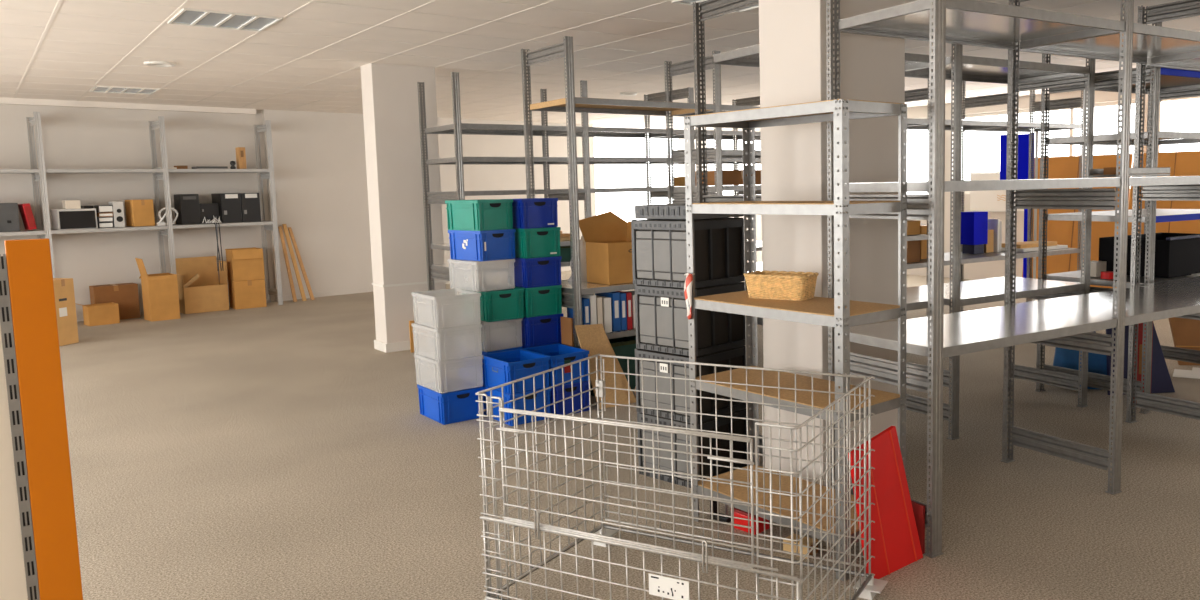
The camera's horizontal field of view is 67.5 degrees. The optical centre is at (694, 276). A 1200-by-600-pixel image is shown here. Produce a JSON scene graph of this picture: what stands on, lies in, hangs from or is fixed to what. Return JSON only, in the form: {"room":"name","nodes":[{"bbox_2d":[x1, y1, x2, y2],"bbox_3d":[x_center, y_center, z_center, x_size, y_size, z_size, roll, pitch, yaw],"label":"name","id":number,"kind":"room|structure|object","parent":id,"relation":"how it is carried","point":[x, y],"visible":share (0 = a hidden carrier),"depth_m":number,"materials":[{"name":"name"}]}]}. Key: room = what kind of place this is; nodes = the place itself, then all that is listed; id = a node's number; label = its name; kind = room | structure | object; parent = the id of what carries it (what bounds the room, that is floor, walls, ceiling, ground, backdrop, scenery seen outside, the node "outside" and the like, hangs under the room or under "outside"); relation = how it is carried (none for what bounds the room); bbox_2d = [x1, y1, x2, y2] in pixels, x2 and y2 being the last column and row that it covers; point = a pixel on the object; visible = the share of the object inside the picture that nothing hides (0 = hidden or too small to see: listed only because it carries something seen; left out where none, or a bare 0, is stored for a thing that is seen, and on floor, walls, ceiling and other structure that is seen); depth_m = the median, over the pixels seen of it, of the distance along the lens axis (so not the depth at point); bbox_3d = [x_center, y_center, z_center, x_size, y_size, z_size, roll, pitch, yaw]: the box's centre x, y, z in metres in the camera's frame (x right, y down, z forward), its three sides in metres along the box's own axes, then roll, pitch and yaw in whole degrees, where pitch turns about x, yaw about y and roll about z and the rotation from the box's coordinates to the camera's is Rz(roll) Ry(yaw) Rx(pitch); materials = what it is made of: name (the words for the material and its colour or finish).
{"room":"storage room","nodes":[
{"label":"storage room","id":0,"kind":"room"},
{"bbox_2d":[0,104,595,328],"bbox_3d":[-6.316,-1.009,12.337,0.201,2.783,12.600,4,8,44],"label":"wall","id":1,"kind":"structure","parent":0,"point":[72,137],"depth_m":11.43,"materials":[{"name":"paint"}]},
{"bbox_2d":[0,97,255,113],"bbox_3d":[-8.288,-1.995,10.004,0.090,0.070,6.400,4,8,44],"label":"trim","id":2,"kind":"structure","parent":1,"relation":"attached to","point":[12,101],"depth_m":11.12,"materials":[{"name":"beige paint"}]},
{"bbox_2d":[262,109,473,300],"bbox_3d":[-4.855,-1.122,13.654,0.059,2.683,3.200,4,8,44],"label":"wall","id":3,"kind":"structure","parent":1,"relation":"attached to","point":[319,158],"depth_m":13.06,"materials":[{"name":"paint"}]},
{"bbox_2d":[277,277,474,300],"bbox_3d":[-4.800,0.180,13.758,0.019,0.070,3.200,4,8,44],"label":"baseboard","id":4,"kind":"structure","parent":3,"relation":"attached to","point":[368,289],"depth_m":13.23,"materials":[{"name":"paint"}]},
{"bbox_2d":[360,63,447,343],"bbox_3d":[-2.783,-0.651,8.577,0.610,2.683,0.290,-6,7,-39],"label":"pillar","id":5,"kind":"structure","parent":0,"point":[389,91],"depth_m":8.42,"materials":[{"name":"paint"}]},
{"bbox_2d":[374,335,450,352],"bbox_3d":[-2.756,0.641,8.708,0.640,0.085,0.320,-6,7,-39],"label":"baseboard","id":6,"kind":"structure","parent":5,"relation":"attached to","point":[444,340],"depth_m":8.50,"materials":[{"name":"white paint"}]},
{"bbox_2d":[0,0,1199,128],"bbox_3d":[-0.612,-1.982,7.360,15.400,0.120,18.000,-6,7,-39],"label":"ceiling","id":7,"kind":"structure","parent":0,"point":[670,12],"depth_m":7.39,"materials":[{"name":"paint"}]},
{"bbox_2d":[90,86,159,94],"bbox_3d":[-6.252,-2.043,9.777,0.585,0.012,0.585,-6,7,-39],"label":"recessed light","id":8,"kind":"object","parent":7,"relation":"in","point":[104,89],"visible":1,"depth_m":9.78,"materials":[{"name":"white metal"}]},
{"bbox_2d":[167,8,282,31],"bbox_3d":[-3.169,-1.726,6.008,0.585,0.012,0.585,-6,7,-39],"label":"recessed light","id":9,"kind":"object","parent":7,"relation":"in","point":[186,16],"visible":1,"depth_m":6.00,"materials":[{"name":"white metal"}]},
{"bbox_2d":[0,0,1199,128],"bbox_3d":[-0.484,-1.908,7.212,15.000,0.002,17.200,-6,7,-39],"label":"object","id":10,"kind":"structure","parent":7,"relation":"attached to","point":[59,2],"depth_m":7.64,"materials":[{"name":"beige paint"}]},
{"bbox_2d":[1,262,1199,599],"bbox_3d":[-0.554,0.796,7.641,15.400,0.100,18.000,-6,7,-39],"label":"floor","id":11,"kind":"structure","parent":0,"point":[271,452],"depth_m":4.54,"materials":[{"name":"carpet"}]},
{"bbox_2d":[0,238,82,599],"bbox_3d":[-1.897,0.673,1.560,1.330,1.425,0.480,-6,7,-39],"label":"shelving","id":12,"kind":"object","parent":11,"relation":"on","point":[28,318],"visible":1,"depth_m":1.72,"materials":[{"name":"metal"}]},
{"bbox_2d":[53,278,78,345],"bbox_3d":[-6.650,0.368,9.241,0.303,0.681,0.250,0,6,11],"label":"cardboard box","id":13,"kind":"object","parent":11,"relation":"on","point":[63,287],"visible":0.48,"depth_m":9.22,"materials":[{"name":"brown"}]},
{"bbox_2d":[75,302,119,325],"bbox_3d":[-7.181,0.435,10.680,0.250,0.280,0.423,4,8,43],"label":"cardboard box","id":14,"kind":"object","parent":11,"relation":"on","point":[101,313],"visible":0.96,"depth_m":10.64,"materials":[{"name":"cardboard"}]},
{"bbox_2d":[89,283,139,319],"bbox_3d":[-7.226,0.317,11.108,0.470,0.431,0.252,-7,8,-44],"label":"cardboard box","id":15,"kind":"object","parent":11,"relation":"on","point":[126,295],"visible":0.8,"depth_m":11.05,"materials":[{"name":"brown"}]},
{"bbox_2d":[0,112,283,304],"bbox_3d":[-7.183,-0.702,10.893,0.462,2.500,3.868,4,8,44],"label":"metal shelving","id":16,"kind":"object","parent":11,"relation":"on","point":[39,174],"depth_m":11.21,"materials":[{"name":"metal"}]},
{"bbox_2d":[0,203,19,231],"bbox_3d":[-7.874,-0.677,10.196,0.286,0.325,0.189,4,8,44],"label":"case","id":17,"kind":"object","parent":16,"relation":"on","point":[9,214],"visible":1,"depth_m":10.11,"materials":[{"name":"plastic"}]},
{"bbox_2d":[18,203,36,229],"bbox_3d":[-7.728,-0.695,10.319,0.283,0.304,0.114,4,8,44],"label":"binder","id":18,"kind":"object","parent":16,"relation":"on","point":[25,210],"visible":0.94,"depth_m":10.23,"materials":[{"name":"red"}]},
{"bbox_2d":[50,208,97,229],"bbox_3d":[-7.424,-0.690,10.662,0.366,0.238,0.388,4,8,44],"label":"microwave","id":19,"kind":"object","parent":16,"relation":"on","point":[62,219],"visible":0.98,"depth_m":10.53,"materials":[{"name":"silver metal"}]},
{"bbox_2d":[108,201,124,226],"bbox_3d":[-7.095,-0.763,10.941,0.204,0.312,0.112,4,8,44],"label":"speaker","id":20,"kind":"object","parent":16,"relation":"on","point":[118,208],"visible":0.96,"depth_m":10.87},
{"bbox_2d":[125,199,154,226],"bbox_3d":[-6.938,-0.796,11.144,0.262,0.331,0.235,4,8,40],"label":"cardboard box","id":21,"kind":"object","parent":16,"relation":"on","point":[138,212],"visible":1,"depth_m":11.06,"materials":[{"name":"brown"}]},
{"bbox_2d":[174,194,200,224],"bbox_3d":[-6.564,-0.871,11.526,0.264,0.388,0.219,4,8,44],"label":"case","id":22,"kind":"object","parent":16,"relation":"on","point":[186,205],"visible":0.99,"depth_m":11.44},
{"bbox_2d":[199,203,218,223],"bbox_3d":[-6.419,-0.830,11.720,0.248,0.262,0.231,4,8,44],"label":"amplifier","id":23,"kind":"object","parent":16,"relation":"on","point":[207,210],"visible":0.82,"depth_m":11.63,"materials":[{"name":"black"}]},
{"bbox_2d":[211,193,241,222],"bbox_3d":[-6.240,-0.914,11.885,0.368,0.388,0.243,4,8,44],"label":"case","id":24,"kind":"object","parent":16,"relation":"on","point":[229,204],"visible":0.95,"depth_m":11.76,"materials":[{"name":"black"}]},
{"bbox_2d":[240,193,260,221],"bbox_3d":[-6.069,-0.935,12.060,0.368,0.388,0.237,4,8,44],"label":"case","id":25,"kind":"object","parent":16,"relation":"on","point":[250,202],"visible":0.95,"depth_m":11.94,"materials":[{"name":"black"}]},
{"bbox_2d":[135,258,179,321],"bbox_3d":[-6.676,0.143,11.047,0.469,0.766,0.361,5,8,45],"label":"cardboard box","id":26,"kind":"object","parent":11,"relation":"on","point":[160,295],"visible":1,"depth_m":10.91,"materials":[{"name":"cardboard"}]},
{"bbox_2d":[175,256,228,313],"bbox_3d":[-6.491,0.103,11.741,0.538,0.699,0.389,-7,8,-43],"label":"cardboard box","id":27,"kind":"object","parent":11,"relation":"on","point":[205,294],"visible":0.81,"depth_m":11.73,"materials":[{"name":"cardboard"}]},
{"bbox_2d":[228,279,266,309],"bbox_3d":[-6.042,0.226,12.037,0.380,0.376,0.342,-6,7,-39],"label":"cardboard box","id":28,"kind":"object","parent":11,"relation":"on","point":[245,294],"visible":0.84,"depth_m":11.91,"materials":[{"name":"brown"}]},
{"bbox_2d":[225,247,264,280],"bbox_3d":[-6.077,-0.171,12.032,0.380,0.414,0.477,-6,8,-40],"label":"cardboard box","id":29,"kind":"object","parent":28,"relation":"on","point":[243,264],"visible":0.95,"depth_m":11.88,"materials":[{"name":"cardboard"}]},
{"bbox_2d":[278,226,296,301],"bbox_3d":[-5.736,-0.175,12.556,0.271,1.064,0.048,2,7,32],"label":"wooden plank","id":30,"kind":"object","parent":11,"relation":"on","point":[279,227],"visible":1,"depth_m":12.55,"materials":[{"name":"brown wood"}]},
{"bbox_2d":[282,224,306,300],"bbox_3d":[-5.664,-0.197,12.614,0.317,1.094,0.054,1,6,21],"label":"wooden plank","id":31,"kind":"object","parent":11,"relation":"on","point":[287,236],"visible":1,"depth_m":12.60,"materials":[{"name":"wood"}]},
{"bbox_2d":[288,227,314,299],"bbox_3d":[-5.600,-0.180,12.680,0.343,1.044,0.049,0,6,11],"label":"wooden plank","id":32,"kind":"object","parent":11,"relation":"on","point":[289,228],"visible":1,"depth_m":12.67,"materials":[{"name":"brown wood"}]},
{"bbox_2d":[409,319,427,352],"bbox_3d":[-2.606,0.559,8.409,0.160,0.299,0.020,-5,7,-35],"label":"strip","id":33,"kind":"object","parent":11,"relation":"on","point":[418,339],"visible":1,"depth_m":8.40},
{"bbox_2d":[417,378,484,424],"bbox_3d":[-1.634,0.834,5.979,0.300,0.205,0.400,-6,7,-39],"label":"crate","id":34,"kind":"object","parent":11,"relation":"on","point":[449,401],"visible":0.84,"depth_m":5.87,"materials":[{"name":"blue plastic"}]},
{"bbox_2d":[458,374,482,385],"bbox_3d":[-1.440,0.796,6.306,0.400,0.205,0.285,5,8,45],"label":"crate","id":35,"kind":"object","parent":11,"relation":"on","point":[467,378],"visible":0.15,"depth_m":6.21,"materials":[{"name":"grey plastic"}]},
{"bbox_2d":[456,340,522,379],"bbox_3d":[-1.445,0.592,6.285,0.400,0.205,0.285,5,8,45],"label":"crate","id":36,"kind":"object","parent":35,"relation":"on","point":[469,359],"visible":0.56,"depth_m":6.26,"materials":[{"name":"grey plastic"}]},
{"bbox_3d":[-1.442,0.388,6.262,0.300,0.205,0.400,-6,8,-42],"label":"crate","id":37,"kind":"object","parent":36,"relation":"on","visible":0},
{"bbox_2d":[461,284,523,321],"bbox_3d":[-1.412,0.184,6.228,0.285,0.205,0.400,-6,7,-39],"label":"crate","id":38,"kind":"object","parent":37,"relation":"on","point":[488,303],"visible":1,"depth_m":6.11,"materials":[{"name":"green plastic"}]},
{"bbox_3d":[-1.482,-0.018,6.198,0.300,0.205,0.400,-7,8,-43],"label":"crate","id":39,"kind":"object","parent":38,"relation":"on","visible":0},
{"bbox_2d":[448,229,515,260],"bbox_3d":[-1.478,-0.225,6.195,0.400,0.205,0.285,4,8,43],"label":"crate","id":40,"kind":"object","parent":39,"relation":"on","point":[488,245],"visible":0.95,"depth_m":6.08,"materials":[{"name":"blue plastic"}]},
{"bbox_2d":[445,199,512,230],"bbox_3d":[-1.490,-0.428,6.168,0.400,0.205,0.285,4,8,43],"label":"crate","id":41,"kind":"object","parent":40,"relation":"on","point":[479,214],"visible":1,"depth_m":6.05,"materials":[{"name":"green plastic"}]},
{"bbox_2d":[482,385,550,425],"bbox_3d":[-1.182,0.831,5.910,0.300,0.206,0.400,-6,7,-39],"label":"crate","id":42,"kind":"object","parent":11,"relation":"on","point":[529,400],"visible":0.6,"depth_m":5.77,"materials":[{"name":"blue plastic"}]},
{"bbox_2d":[480,349,549,394],"bbox_3d":[-1.186,0.625,5.889,0.300,0.206,0.400,-6,7,-39],"label":"crate","id":43,"kind":"object","parent":42,"relation":"on","point":[498,368],"visible":0.94,"depth_m":5.79,"materials":[{"name":"blue plastic"}]},
{"bbox_2d":[560,317,573,346],"bbox_3d":[-0.895,0.586,6.303,0.014,0.599,0.130,-7,8,-43],"label":"sheet","id":44,"kind":"object","parent":11,"relation":"on","point":[566,323],"visible":0.36,"depth_m":6.27,"materials":[{"name":"brown cardboard"}]},
{"bbox_2d":[549,380,589,414],"bbox_3d":[-0.947,0.806,6.100,0.300,0.206,0.400,-6,7,-39],"label":"crate","id":45,"kind":"object","parent":11,"relation":"on","point":[585,384],"visible":0.31,"depth_m":5.94,"materials":[{"name":"blue plastic"}]},
{"bbox_2d":[522,343,588,386],"bbox_3d":[-0.951,0.601,6.079,0.300,0.206,0.400,-6,7,-39],"label":"crate","id":46,"kind":"object","parent":45,"relation":"on","point":[559,354],"visible":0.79,"depth_m":5.97,"materials":[{"name":"blue plastic"}]},
{"bbox_2d":[417,72,761,353],"bbox_3d":[-0.256,-0.690,9.402,5.038,2.490,0.812,-6,7,-37],"label":"metal shelving","id":47,"kind":"object","parent":11,"relation":"on","point":[458,272],"visible":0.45,"depth_m":8.27,"materials":[{"name":"metal"}]},
{"bbox_2d":[575,324,628,408],"bbox_3d":[-0.644,0.615,6.192,0.272,0.564,0.258,-6,7,-39],"label":"sheet","id":48,"kind":"object","parent":11,"relation":"on","point":[593,338],"visible":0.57,"depth_m":6.20,"materials":[{"name":"cardboard"}]},
{"bbox_2d":[588,335,636,395],"bbox_3d":[-0.641,0.652,6.773,0.562,0.365,0.412,-6,7,-37],"label":"crate","id":49,"kind":"object","parent":11,"relation":"on","point":[623,346],"visible":0.17,"depth_m":6.63,"materials":[{"name":"plastic"}]},
{"bbox_2d":[605,333,635,402],"bbox_3d":[-0.546,0.634,6.279,0.286,0.504,0.058,2,7,28],"label":"sheet","id":50,"kind":"object","parent":11,"relation":"on","point":[623,378],"visible":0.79,"depth_m":6.27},
{"bbox_2d":[521,36,761,348],"bbox_3d":[-0.001,-0.495,7.223,2.668,2.530,0.668,-6,7,-37],"label":"metal shelving","id":51,"kind":"object","parent":11,"relation":"on","point":[571,105],"visible":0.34,"depth_m":6.61,"materials":[{"name":"metal"}]},
{"bbox_2d":[567,235,586,281],"bbox_3d":[-0.848,-0.150,6.800,0.238,0.357,0.191,-6,7,-39],"label":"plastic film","id":52,"kind":"object","parent":51,"relation":"on","point":[582,241],"visible":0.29,"depth_m":6.74,"materials":[{"name":"plastic"}]},
{"bbox_2d":[567,298,589,332],"bbox_3d":[-0.834,0.281,6.396,0.050,0.260,0.242,-6,7,-37],"label":"ring binder","id":53,"kind":"object","parent":51,"relation":"on","point":[585,301],"visible":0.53,"depth_m":6.30,"materials":[{"name":"blue"}]},
{"bbox_2d":[573,294,596,324],"bbox_3d":[-0.791,0.266,6.431,0.050,0.280,0.240,-6,7,-37],"label":"ring binder","id":54,"kind":"object","parent":51,"relation":"on","point":[593,309],"visible":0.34,"depth_m":6.33,"materials":[{"name":"white paper"}]},
{"bbox_2d":[596,295,611,332],"bbox_3d":[-0.697,0.271,6.508,0.060,0.250,0.240,-6,7,-37],"label":"ring binder","id":55,"kind":"object","parent":51,"relation":"on","point":[606,301],"visible":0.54,"depth_m":6.41,"materials":[{"name":"white paper"}]},
{"bbox_2d":[579,211,632,284],"bbox_3d":[-0.582,-0.225,6.684,0.500,0.520,0.368,-6,7,-39],"label":"cardboard box","id":56,"kind":"object","parent":51,"relation":"on","point":[607,237],"visible":0.67,"depth_m":6.59,"materials":[{"name":"brown cardboard"}]},
{"bbox_2d":[595,292,620,331],"bbox_3d":[-0.639,0.251,6.553,0.065,0.280,0.242,-6,7,-37],"label":"ring binder","id":57,"kind":"object","parent":51,"relation":"on","point":[615,296],"visible":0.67,"depth_m":6.46,"materials":[{"name":"blue"}]},
{"bbox_2d":[619,292,626,330],"bbox_3d":[-0.590,0.251,6.593,0.050,0.270,0.242,-6,7,-37],"label":"ring binder","id":58,"kind":"object","parent":51,"relation":"on","point":[623,308],"visible":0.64,"depth_m":6.50,"materials":[{"name":"blue"}]},
{"bbox_2d":[615,291,632,329],"bbox_3d":[-0.550,0.246,6.626,0.045,0.270,0.242,-6,7,-37],"label":"ring binder","id":59,"kind":"object","parent":51,"relation":"on","point":[628,294],"visible":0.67,"depth_m":6.53,"materials":[{"name":"red"}]},
{"bbox_2d":[695,170,760,185],"bbox_3d":[0.290,-0.814,7.346,0.450,0.121,0.352,-5,7,-36],"label":"cardboard box","id":60,"kind":"object","parent":51,"relation":"on","point":[730,177],"visible":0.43,"depth_m":7.17,"materials":[{"name":"brown"}]},
{"bbox_2d":[475,354,887,599],"bbox_3d":[-0.050,0.780,3.178,1.270,0.810,0.830,2,7,27],"label":"container","id":61,"kind":"object","parent":11,"relation":"on","point":[867,587],"visible":1,"depth_m":3.06,"materials":[{"name":"metal"}]},
{"bbox_2d":[637,408,746,487],"bbox_3d":[-0.009,0.866,4.691,0.408,0.333,0.416,4,8,41],"label":"box","id":62,"kind":"object","parent":11,"relation":"on","point":[739,426],"visible":0.49,"depth_m":4.56,"materials":[{"name":"grey plastic"}]},
{"bbox_2d":[635,346,745,423],"bbox_3d":[-0.019,0.533,4.655,0.408,0.333,0.417,4,8,41],"label":"box","id":63,"kind":"object","parent":62,"relation":"on","point":[736,356],"visible":0.62,"depth_m":4.51,"materials":[{"name":"grey plastic"}]},
{"bbox_2d":[634,282,745,356],"bbox_3d":[-0.019,0.199,4.625,0.408,0.333,0.417,4,8,42],"label":"box","id":64,"kind":"object","parent":63,"relation":"on","point":[661,320],"visible":0.87,"depth_m":4.49,"materials":[{"name":"grey plastic"}]},
{"bbox_2d":[631,217,744,288],"bbox_3d":[-0.033,-0.134,4.589,0.408,0.333,0.416,4,8,41],"label":"box","id":65,"kind":"object","parent":64,"relation":"on","point":[659,248],"visible":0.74,"depth_m":4.46,"materials":[{"name":"grey plastic"}]},
{"bbox_2d":[635,203,743,219],"bbox_3d":[-0.024,-0.337,4.578,0.400,0.070,0.414,4,8,41],"label":"box","id":66,"kind":"object","parent":65,"relation":"on","point":[655,211],"visible":0.72,"depth_m":4.44,"materials":[{"name":"grey plastic"}]},
{"bbox_2d":[730,508,769,534],"bbox_3d":[0.244,1.062,3.915,0.104,0.088,0.144,-7,8,-44],"label":"case","id":67,"kind":"object","parent":11,"relation":"on","point":[739,513],"visible":0.42,"depth_m":3.87,"materials":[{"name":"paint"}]},
{"bbox_2d":[684,99,906,580],"bbox_3d":[0.406,0.215,3.738,0.401,1.802,0.882,-6,8,-41],"label":"shelf unit","id":68,"kind":"object","parent":11,"relation":"on","point":[839,312],"visible":0.78,"depth_m":3.57,"materials":[{"name":"metal"}]},
{"bbox_2d":[684,273,693,319],"bbox_3d":[-0.026,0.084,3.920,0.045,0.206,0.073,0,6,9],"label":"barrier tape","id":69,"kind":"object","parent":68,"relation":"attached to","point":[689,278],"visible":0.98,"depth_m":3.89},
{"bbox_2d":[743,270,818,300],"bbox_3d":[0.373,0.037,3.849,0.308,0.108,0.174,2,7,31],"label":"wicker basket","id":70,"kind":"object","parent":68,"relation":"on","point":[777,285],"visible":1,"depth_m":3.79,"materials":[{"name":"wicker"}]},
{"bbox_2d":[783,533,817,558],"bbox_3d":[0.435,1.102,3.645,0.123,0.055,0.080,3,7,39],"label":"cardboard box","id":71,"kind":"object","parent":11,"relation":"on","point":[786,547],"visible":0.52,"depth_m":3.63,"materials":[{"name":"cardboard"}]},
{"bbox_2d":[848,426,922,578],"bbox_3d":[0.745,0.865,3.440,0.384,0.555,0.073,-6,7,-39],"label":"board","id":72,"kind":"object","parent":11,"relation":"on","point":[896,545],"visible":0.92,"depth_m":3.43,"materials":[{"name":"paint"}]},
{"bbox_2d":[692,0,1094,453],"bbox_3d":[1.291,-0.320,5.380,2.583,2.500,0.742,-5,7,-33],"label":"metal shelving","id":73,"kind":"object","parent":11,"relation":"on","point":[959,68],"visible":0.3,"depth_m":5.29,"materials":[{"name":"metal"}]},
{"bbox_2d":[911,501,924,553],"bbox_3d":[0.892,1.019,3.649,0.012,0.199,0.127,-5,7,-30],"label":"board","id":74,"kind":"object","parent":11,"relation":"on","point":[918,509],"visible":0.43,"depth_m":3.60,"materials":[{"name":"red"}]},
{"bbox_2d":[905,79,1086,350],"bbox_3d":[2.592,-0.656,8.431,2.718,2.500,0.632,-5,7,-33],"label":"metal shelving","id":75,"kind":"object","parent":11,"relation":"on","point":[916,94],"visible":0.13,"depth_m":8.58,"materials":[{"name":"metal"}]},
{"bbox_2d":[907,240,919,262],"bbox_3d":[1.707,-0.229,7.832,0.360,0.201,0.402,-5,7,-33],"label":"cardboard box","id":76,"kind":"object","parent":75,"relation":"on","point":[913,247],"visible":0.12,"depth_m":7.72,"materials":[{"name":"brown"}]},
{"bbox_2d":[961,211,987,253],"bbox_3d":[2.673,-0.419,8.529,0.200,0.400,0.160,-5,7,-33],"label":"storage box","id":77,"kind":"object","parent":75,"relation":"on","point":[974,224],"visible":0.91,"depth_m":8.47,"materials":[{"name":"blue"}]},
{"bbox_2d":[988,219,1001,251],"bbox_3d":[2.899,-0.405,8.737,0.060,0.320,0.220,-5,7,-33],"label":"stack","id":78,"kind":"object","parent":75,"relation":"on","point":[993,224],"visible":0.5,"depth_m":8.65,"materials":[{"name":"white paper"}]},
{"bbox_2d":[1001,241,1067,251],"bbox_3d":[3.382,-0.306,8.906,0.700,0.070,0.300,-5,7,-33],"label":"tray","id":79,"kind":"object","parent":75,"relation":"on","point":[1027,246],"visible":0.65,"depth_m":8.79,"materials":[{"name":"white paper"}]},
{"bbox_2d":[826,0,1199,557],"bbox_3d":[2.324,-0.279,4.758,3.798,2.500,0.702,-5,7,-33],"label":"metal shelving","id":80,"kind":"object","parent":11,"relation":"on","point":[1069,322],"visible":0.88,"depth_m":4.15,"materials":[{"name":"metal"}]},
{"bbox_2d":[1089,167,1169,177],"bbox_3d":[2.298,-0.552,4.707,0.420,0.050,0.200,-5,7,-33],"label":"basket tray","id":81,"kind":"object","parent":80,"relation":"on","point":[1109,171],"visible":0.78,"depth_m":4.64,"materials":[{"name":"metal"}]},
{"bbox_2d":[1000,132,1037,300],"bbox_3d":[3.614,-0.591,9.965,0.395,2.020,0.380,1,6,21],"label":"screen","id":82,"kind":"object","parent":11,"relation":"on","point":[1023,139],"visible":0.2,"depth_m":9.89,"materials":[{"name":"blue fabric"}]},
{"bbox_2d":[1022,154,1132,287],"bbox_3d":[4.756,-0.615,11.168,0.284,1.784,1.280,-6,7,-39],"label":"cardboard sheet","id":83,"kind":"object","parent":11,"relation":"on","point":[1064,167],"visible":0.39,"depth_m":11.21,"materials":[{"name":"cardboard"}]},
{"bbox_2d":[1053,331,1106,388],"bbox_3d":[2.820,0.594,6.438,0.434,0.406,0.175,1,6,21],"label":"shopping bag","id":84,"kind":"object","parent":11,"relation":"on","point":[1065,358],"visible":0.27,"depth_m":6.39,"materials":[{"name":"plastic"}]},
{"bbox_2d":[1035,22,1199,413],"bbox_3d":[3.188,-0.447,6.247,1.368,2.500,0.812,-5,7,-33],"label":"metal shelving","id":85,"kind":"object","parent":11,"relation":"on","point":[1161,83],"visible":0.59,"depth_m":5.98,"materials":[{"name":"metal"}]},
{"bbox_2d":[1083,261,1105,276],"bbox_3d":[2.730,-0.052,6.085,0.120,0.100,0.100,-5,7,-33],"label":"cardboard box","id":86,"kind":"object","parent":85,"relation":"on","point":[1096,267],"visible":0.73,"depth_m":6.03,"materials":[{"name":"cardboard"}]},
{"bbox_2d":[1099,232,1199,277],"bbox_3d":[3.314,-0.169,6.271,0.820,0.270,0.510,-5,7,-33],"label":"crate","id":87,"kind":"object","parent":85,"relation":"on","point":[1176,254],"visible":0.79,"depth_m":5.99,"materials":[{"name":"black plastic"}]},
{"bbox_2d":[1106,317,1174,394],"bbox_3d":[3.090,0.447,6.176,0.506,0.740,0.052,-2,6,-4],"label":"board","id":88,"kind":"object","parent":11,"relation":"on","point":[1161,382],"visible":0.36,"depth_m":6.19,"materials":[{"name":"blue"}]},
{"bbox_2d":[1133,323,1152,402],"bbox_3d":[2.977,0.535,5.921,0.100,0.620,0.063,0,6,11],"label":"carton","id":89,"kind":"object","parent":11,"relation":"on","point":[1140,325],"visible":0.28,"depth_m":5.89,"materials":[{"name":"red"}]},
{"bbox_2d":[1128,151,1199,283],"bbox_3d":[5.482,-0.540,10.280,0.284,1.784,0.980,-6,7,-39],"label":"cardboard sheet","id":90,"kind":"object","parent":11,"relation":"on","point":[1187,163],"visible":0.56,"depth_m":10.23,"materials":[{"name":"cardboard"}]},
{"bbox_2d":[1168,317,1199,365],"bbox_3d":[4.470,0.378,7.052,1.391,0.658,0.230,0,6,13],"label":"cardboard sheet","id":91,"kind":"object","parent":11,"relation":"on","point":[1185,332],"visible":0.35,"depth_m":7.14,"materials":[{"name":"cardboard"}]},
{"bbox_2d":[1172,367,1199,378],"bbox_3d":[3.842,0.736,6.798,0.330,0.005,0.420,2,7,31],"label":"paper sheet","id":92,"kind":"object","parent":11,"relation":"on","point":[1195,372],"visible":1,"depth_m":6.79,"materials":[{"name":"white"}]},
{"bbox_3d":[-1.133,0.777,6.435,0.288,0.205,0.300,-6,7,-39],"label":"crate","id":93,"kind":"object","parent":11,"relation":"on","visible":0},
{"bbox_2d":[508,342,560,347],"bbox_3d":[-1.137,0.573,6.414,0.288,0.205,0.300,-6,7,-39],"label":"crate","id":94,"kind":"object","parent":93,"relation":"on","point":[512,343],"visible":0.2,"depth_m":6.32,"materials":[{"name":"blue plastic"}]},
{"bbox_2d":[508,313,562,346],"bbox_3d":[-1.142,0.368,6.396,0.288,0.205,0.300,-6,8,-40],"label":"crate","id":95,"kind":"object","parent":94,"relation":"on","point":[539,330],"visible":0.77,"depth_m":6.29,"materials":[{"name":"blue plastic"}]},
{"bbox_2d":[506,285,561,317],"bbox_3d":[-1.147,0.164,6.371,0.288,0.205,0.300,-6,7,-39],"label":"crate","id":96,"kind":"object","parent":95,"relation":"on","point":[546,300],"visible":0.76,"depth_m":6.25,"materials":[{"name":"green plastic"}]},
{"bbox_2d":[505,256,561,287],"bbox_3d":[-1.147,-0.041,6.351,0.288,0.205,0.300,-6,7,-38],"label":"crate","id":97,"kind":"object","parent":96,"relation":"on","point":[542,271],"visible":0.9,"depth_m":6.25,"materials":[{"name":"blue plastic"}]},
{"bbox_2d":[512,227,560,258],"bbox_3d":[-1.151,-0.245,6.334,0.288,0.205,0.300,-6,7,-39],"label":"crate","id":98,"kind":"object","parent":97,"relation":"on","point":[533,242],"visible":0.77,"depth_m":6.21,"materials":[{"name":"green plastic"}]},
{"bbox_2d":[512,198,557,228],"bbox_3d":[-1.167,-0.449,6.307,0.288,0.205,0.300,-6,8,-40],"label":"crate","id":99,"kind":"object","parent":98,"relation":"on","point":[527,213],"visible":0.8,"depth_m":6.19,"materials":[{"name":"blue plastic"}]},
{"bbox_2d":[759,0,904,486],"bbox_3d":[0.680,-0.297,4.367,0.600,2.683,0.395,-6,7,-39],"label":"pillar","id":100,"kind":"structure","parent":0,"point":[792,33],"depth_m":4.19,"materials":[{"name":"paint"}]},
{"bbox_2d":[678,90,1147,279],"bbox_3d":[5.304,-1.243,12.263,0.200,2.783,17.600,-6,7,-39],"label":"wall","id":101,"kind":"structure","parent":0,"point":[990,269],"depth_m":13.52,"materials":[{"name":"paint"}]},
{"bbox_2d":[969,172,1023,211],"bbox_3d":[4.514,-1.238,13.041,0.026,0.590,1.140,-6,7,-39],"label":"whiteboard","id":102,"kind":"object","parent":101,"relation":"attached to","point":[990,200],"visible":0.42,"depth_m":13.23,"materials":[{"name":"white paper"}]},
{"bbox_2d":[961,100,1134,193],"bbox_3d":[4.923,-1.788,12.681,0.060,1.200,2.800,-6,7,-39],"label":"window","id":103,"kind":"structure","parent":101,"relation":"in","point":[1072,110],"depth_m":12.30,"materials":[{"name":"white glass"}]},
{"bbox_2d":[1158,96,1199,152],"bbox_3d":[6.818,-1.593,10.364,0.060,1.200,2.800,-6,7,-39],"label":"window","id":104,"kind":"structure","parent":101,"relation":"in","point":[1196,97],"depth_m":11.35,"materials":[{"name":"white glass"}]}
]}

